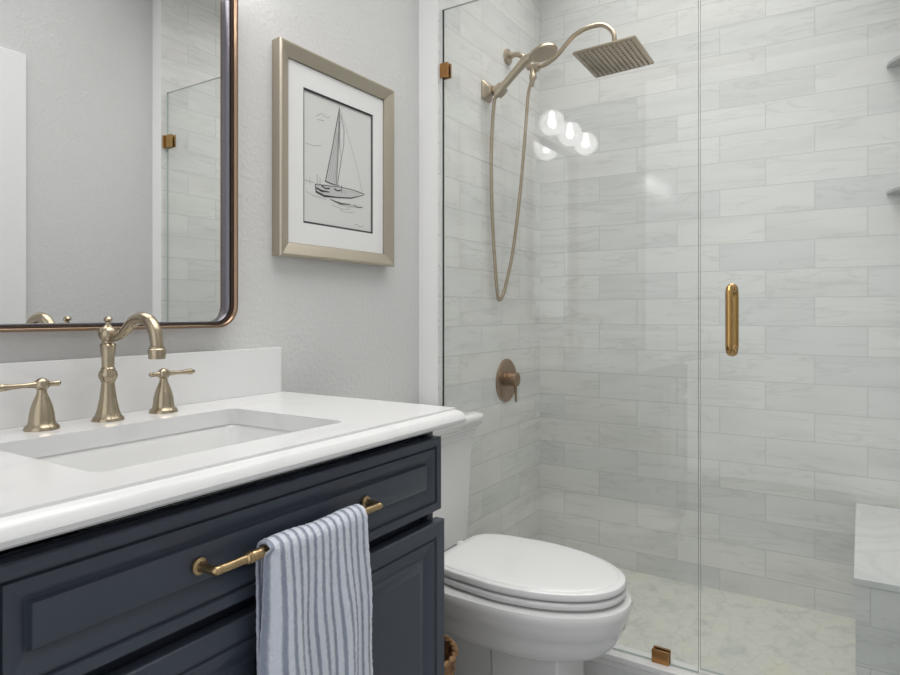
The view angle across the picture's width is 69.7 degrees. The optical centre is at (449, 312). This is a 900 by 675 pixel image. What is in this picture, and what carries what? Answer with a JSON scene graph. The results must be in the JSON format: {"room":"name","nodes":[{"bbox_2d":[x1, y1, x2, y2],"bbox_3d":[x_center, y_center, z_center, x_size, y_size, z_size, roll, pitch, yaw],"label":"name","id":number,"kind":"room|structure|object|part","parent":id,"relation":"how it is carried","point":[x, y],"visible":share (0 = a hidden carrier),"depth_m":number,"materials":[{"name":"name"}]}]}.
{"room":"bathroom","nodes":[
{"label":"bathroom","id":0,"kind":"room"},
{"bbox_2d":[0,0,418,403],"bbox_3d":[-0.837,-0.265,1.111,0.100,2.700,2.575,0,0,32],"label":"wall","id":1,"kind":"structure","parent":0,"point":[341,329],"depth_m":1.77,"materials":[{"name":"grey paint"}]},
{"bbox_2d":[0,0,237,332],"bbox_3d":[-0.651,-0.385,1.278,0.034,0.836,0.543,0,0,32],"label":"wall mirror","id":2,"kind":"object","parent":1,"relation":"attached to","point":[119,118],"visible":0.99,"depth_m":1.28,"materials":[{"name":"grey mirror"}]},
{"bbox_2d":[0,347,280,428],"bbox_3d":[-0.678,0.142,1.250,0.020,0.112,0.911,0,0,32],"label":"backsplash","id":3,"kind":"structure","parent":1,"relation":"attached to","point":[233,373],"depth_m":1.31,"materials":[{"name":"white stone"}]},
{"bbox_2d":[272,36,393,266],"bbox_3d":[-0.310,-0.416,1.813,0.034,0.547,0.467,0,0,32],"label":"framed picture","id":4,"kind":"object","parent":1,"relation":"attached to","point":[333,124],"visible":1,"depth_m":1.78,"materials":[{"name":"beige"}]},
{"bbox_2d":[304,90,370,231],"bbox_3d":[-0.315,-0.416,1.823,0.008,0.358,0.289,0,0,32],"label":"print","id":5,"kind":"object","parent":4,"relation":"attached to","point":[337,128],"depth_m":1.81,"materials":[{"name":"grey paper"}]},
{"bbox_2d":[419,0,539,540],"bbox_3d":[0.102,-0.265,2.517,0.175,2.700,0.805,0,0,32],"label":"wall","id":6,"kind":"structure","parent":0,"point":[481,331],"depth_m":2.39,"materials":[{"name":"tile"}]},
{"bbox_2d":[481,80,507,102],"bbox_3d":[0.169,-0.823,2.384,0.081,0.068,0.076,0,0,32],"label":"holder","id":7,"kind":"object","parent":6,"relation":"attached to","point":[487,90],"visible":0.96,"depth_m":2.37,"materials":[{"name":"silver metal"}]},
{"bbox_3d":[0.145,-0.823,2.394,0.030,0.068,0.068,0,0,32],"label":"wall plate","id":8,"kind":"part","parent":7,"relation":"part of","materials":[{"name":"silver metal"}]},
{"bbox_2d":[496,359,520,401],"bbox_3d":[0.242,0.265,2.526,0.052,0.170,0.170,0,0,32],"label":"shower valve","id":9,"kind":"object","parent":6,"relation":"attached to","point":[508,379],"visible":1,"depth_m":2.51,"materials":[{"name":"brown metal"}]},
{"bbox_3d":[0.246,0.288,2.524,0.044,0.118,0.060,0,0,32],"label":"valve handle","id":10,"kind":"part","parent":9,"relation":"part of","materials":[{"name":"brown metal"}]},
{"bbox_2d":[489,43,557,301],"bbox_3d":[0.293,-0.501,2.395,0.257,0.916,0.190,0,0,32],"label":"shower","id":11,"kind":"object","parent":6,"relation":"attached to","point":[543,52],"visible":0.99,"depth_m":2.40,"materials":[{"name":"silver metal"}]},
{"bbox_2d":[503,22,653,79],"bbox_3d":[0.448,-0.975,2.390,0.546,0.164,0.238,0,0,32],"label":"shower head","id":12,"kind":"object","parent":6,"relation":"attached to","point":[627,53],"visible":0.98,"depth_m":2.32},
{"bbox_3d":[0.466,-0.995,2.393,0.318,0.124,0.028,0,0,35],"label":"shower arm","id":13,"kind":"part","parent":12,"relation":"part of","materials":[{"name":"silver metal"}]},
{"bbox_2d":[540,0,899,618],"bbox_3d":[0.994,-0.265,2.485,1.715,2.700,0.100,0,0,32],"label":"wall","id":14,"kind":"structure","parent":0,"point":[800,100],"depth_m":2.41,"materials":[{"name":"tile"}]},
{"bbox_2d":[617,568,855,674],"bbox_3d":[0.787,1.110,2.160,1.715,0.150,0.870,0,0,32],"label":"floor","id":15,"kind":"structure","parent":0,"point":[741,634],"depth_m":2.10,"materials":[{"name":"stone"}]},
{"bbox_2d":[854,503,899,674],"bbox_3d":[1.266,0.839,1.820,0.211,0.393,0.729,0,0,32],"label":"shower bench","id":16,"kind":"object","parent":15,"relation":"on","point":[877,528],"visible":1,"depth_m":1.56,"materials":[{"name":"stone"}]},
{"bbox_3d":[-0.183,1.135,0.635,1.715,0.100,2.675,0,0,32],"label":"floor","id":17,"kind":"structure","parent":0,"visible":0},
{"bbox_2d":[0,432,443,674],"bbox_3d":[-0.443,0.660,1.103,0.570,0.850,0.846,0,0,32],"label":"vanity cabinet","id":18,"kind":"object","parent":17,"relation":"on","point":[171,590],"visible":0.69,"depth_m":0.86,"materials":[{"name":"blue wood"}]},
{"bbox_3d":[-0.356,0.699,0.808,0.022,0.552,0.415,0,0,32],"label":"door","id":19,"kind":"part","parent":18,"relation":"part of","materials":[{"name":"blue paint"}]},
{"bbox_2d":[0,391,465,550],"bbox_3d":[-0.444,0.214,1.113,0.560,0.032,0.931,0,0,32],"label":"countertop","id":20,"kind":"structure","parent":18,"relation":"on","point":[39,499],"depth_m":0.96,"materials":[{"name":"white stone"}]},
{"bbox_2d":[0,312,194,431],"bbox_3d":[-0.575,0.098,1.158,0.195,0.200,0.370,0,0,32],"label":"widespread faucet","id":21,"kind":"object","parent":20,"relation":"on","point":[41,418],"visible":1,"depth_m":1.17,"materials":[{"name":"beige metal"}]},
{"bbox_3d":[-0.706,0.121,1.083,0.013,0.013,0.102,0,0,32],"label":"lever","id":22,"kind":"part","parent":21,"relation":"part of","materials":[{"name":"beige metal"}]},
{"bbox_3d":[-0.695,0.154,1.100,0.054,0.088,0.054,0,0,32],"label":"handle","id":23,"kind":"part","parent":21,"relation":"part of","materials":[{"name":"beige metal"}]},
{"bbox_3d":[-0.562,0.038,1.150,0.166,0.081,0.030,0,0,32],"label":"spout","id":24,"kind":"part","parent":21,"relation":"part of","materials":[{"name":"beige metal"}]},
{"bbox_3d":[-0.573,0.154,1.292,0.054,0.088,0.054,0,0,32],"label":"handle","id":25,"kind":"part","parent":21,"relation":"part of","materials":[{"name":"beige metal"}]},
{"bbox_3d":[-0.562,0.121,1.309,0.013,0.013,0.102,0,0,32],"label":"lever","id":26,"kind":"part","parent":21,"relation":"part of","materials":[{"name":"beige metal"}]},
{"bbox_2d":[0,424,351,553],"bbox_3d":[-0.444,0.308,1.071,0.348,0.157,0.496,0,0,32],"label":"undermount sink","id":27,"kind":"object","parent":20,"relation":"in","point":[132,453],"visible":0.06,"depth_m":1.18,"materials":[{"name":"white ceramic"}]},
{"bbox_3d":[-0.218,0.327,0.964,0.042,0.022,0.354,0,0,32],"label":"drawer pull","id":28,"kind":"part","parent":18,"relation":"part of","materials":[{"name":"gold metal"}]},
{"bbox_2d":[255,504,372,674],"bbox_3d":[-0.189,0.506,0.974,0.055,0.394,0.233,0,0,32],"label":"hand towel","id":29,"kind":"object","parent":18,"relation":"hanging from","point":[314,605],"visible":1,"depth_m":0.94,"materials":[{"name":"white fabric"}]},
{"bbox_3d":[-0.131,0.699,1.162,0.022,0.552,0.412,0,0,32],"label":"door","id":30,"kind":"part","parent":18,"relation":"part of","materials":[{"name":"blue paint"}]},
{"bbox_2d":[444,634,457,674],"bbox_3d":[-0.082,0.927,1.489,0.202,0.309,0.202,0,0,32],"label":"basket","id":31,"kind":"object","parent":17,"relation":"on","point":[450,647],"visible":0.23,"depth_m":1.48,"materials":[{"name":"wicker"}]},
{"bbox_2d":[433,410,632,674],"bbox_3d":[0.112,0.696,1.758,0.763,0.778,0.420,0,0,32],"label":"toilet","id":32,"kind":"object","parent":17,"relation":"on","point":[514,605],"visible":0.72,"depth_m":1.60,"materials":[{"name":"white ceramic"}]},
{"bbox_3d":[-0.115,0.532,1.902,0.226,0.334,0.374,0,0,32],"label":"tank","id":33,"kind":"part","parent":32,"relation":"part of","materials":[{"name":"white ceramic"}]},
{"bbox_3d":[-0.105,0.336,1.896,0.249,0.058,0.420,0,0,32],"label":"tank lid","id":34,"kind":"part","parent":32,"relation":"part of","materials":[{"name":"white ceramic"}]},
{"bbox_3d":[0.217,0.692,1.691,0.481,0.024,0.338,0,0,32],"label":"seat","id":35,"kind":"part","parent":32,"relation":"part of","materials":[{"name":"white plastic"}]},
{"bbox_3d":[0.216,0.664,1.691,0.485,0.031,0.340,0,0,32],"label":"lid","id":36,"kind":"part","parent":32,"relation":"part of","materials":[{"name":"white plastic"}]},
{"bbox_3d":[0.174,0.771,1.718,0.615,0.146,0.370,0,0,32],"label":"bowl","id":37,"kind":"part","parent":32,"relation":"part of","materials":[{"name":"white ceramic"}]},
{"bbox_2d":[583,643,727,674],"bbox_3d":[0.548,1.045,1.784,1.514,0.180,0.071,0,0,32],"label":"shower curb","id":38,"kind":"object","parent":17,"relation":"on","point":[614,662],"visible":0.04,"depth_m":1.79,"materials":[{"name":"stone"}]},
{"bbox_2d":[440,0,698,672],"bbox_3d":[0.316,-0.026,1.933,0.814,1.962,0.026,0,0,32],"label":"fixed glass panel","id":39,"kind":"object","parent":38,"relation":"on","point":[660,655],"visible":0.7,"depth_m":2.14,"materials":[{"name":"clear glass"}]},
{"bbox_3d":[1.405,-0.265,1.687,0.165,2.700,0.805,0,0,32],"label":"wall","id":40,"kind":"structure","parent":0,"visible":0},
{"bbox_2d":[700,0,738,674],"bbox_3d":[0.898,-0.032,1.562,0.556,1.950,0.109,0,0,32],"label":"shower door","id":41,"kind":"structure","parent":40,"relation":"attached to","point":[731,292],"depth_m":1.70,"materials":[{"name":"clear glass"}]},
{"bbox_3d":[0.893,-0.032,1.565,0.544,1.950,0.010,0,0,32],"label":"glass","id":42,"kind":"part","parent":41,"relation":"part of","materials":[{"name":"grey"}]},
{"bbox_3d":[0.730,0.018,1.669,0.026,0.188,0.109,0,0,32],"label":"handle","id":43,"kind":"part","parent":41,"relation":"part of","materials":[{"name":"gold metal"}]},
{"bbox_2d":[886,55,899,68],"bbox_3d":[1.464,-0.814,2.051,0.125,0.012,0.125,0,0,32],"label":"corner shelf","id":44,"kind":"object","parent":40,"relation":"attached to","point":[895,62],"visible":1,"depth_m":2.09,"materials":[{"name":"stone"}]},
{"bbox_2d":[886,187,899,194],"bbox_3d":[1.464,-0.396,2.051,0.125,0.012,0.125,0,0,32],"label":"corner shelf","id":45,"kind":"object","parent":40,"relation":"attached to","point":[896,190],"visible":1,"depth_m":2.09,"materials":[{"name":"stone"}]}
]}

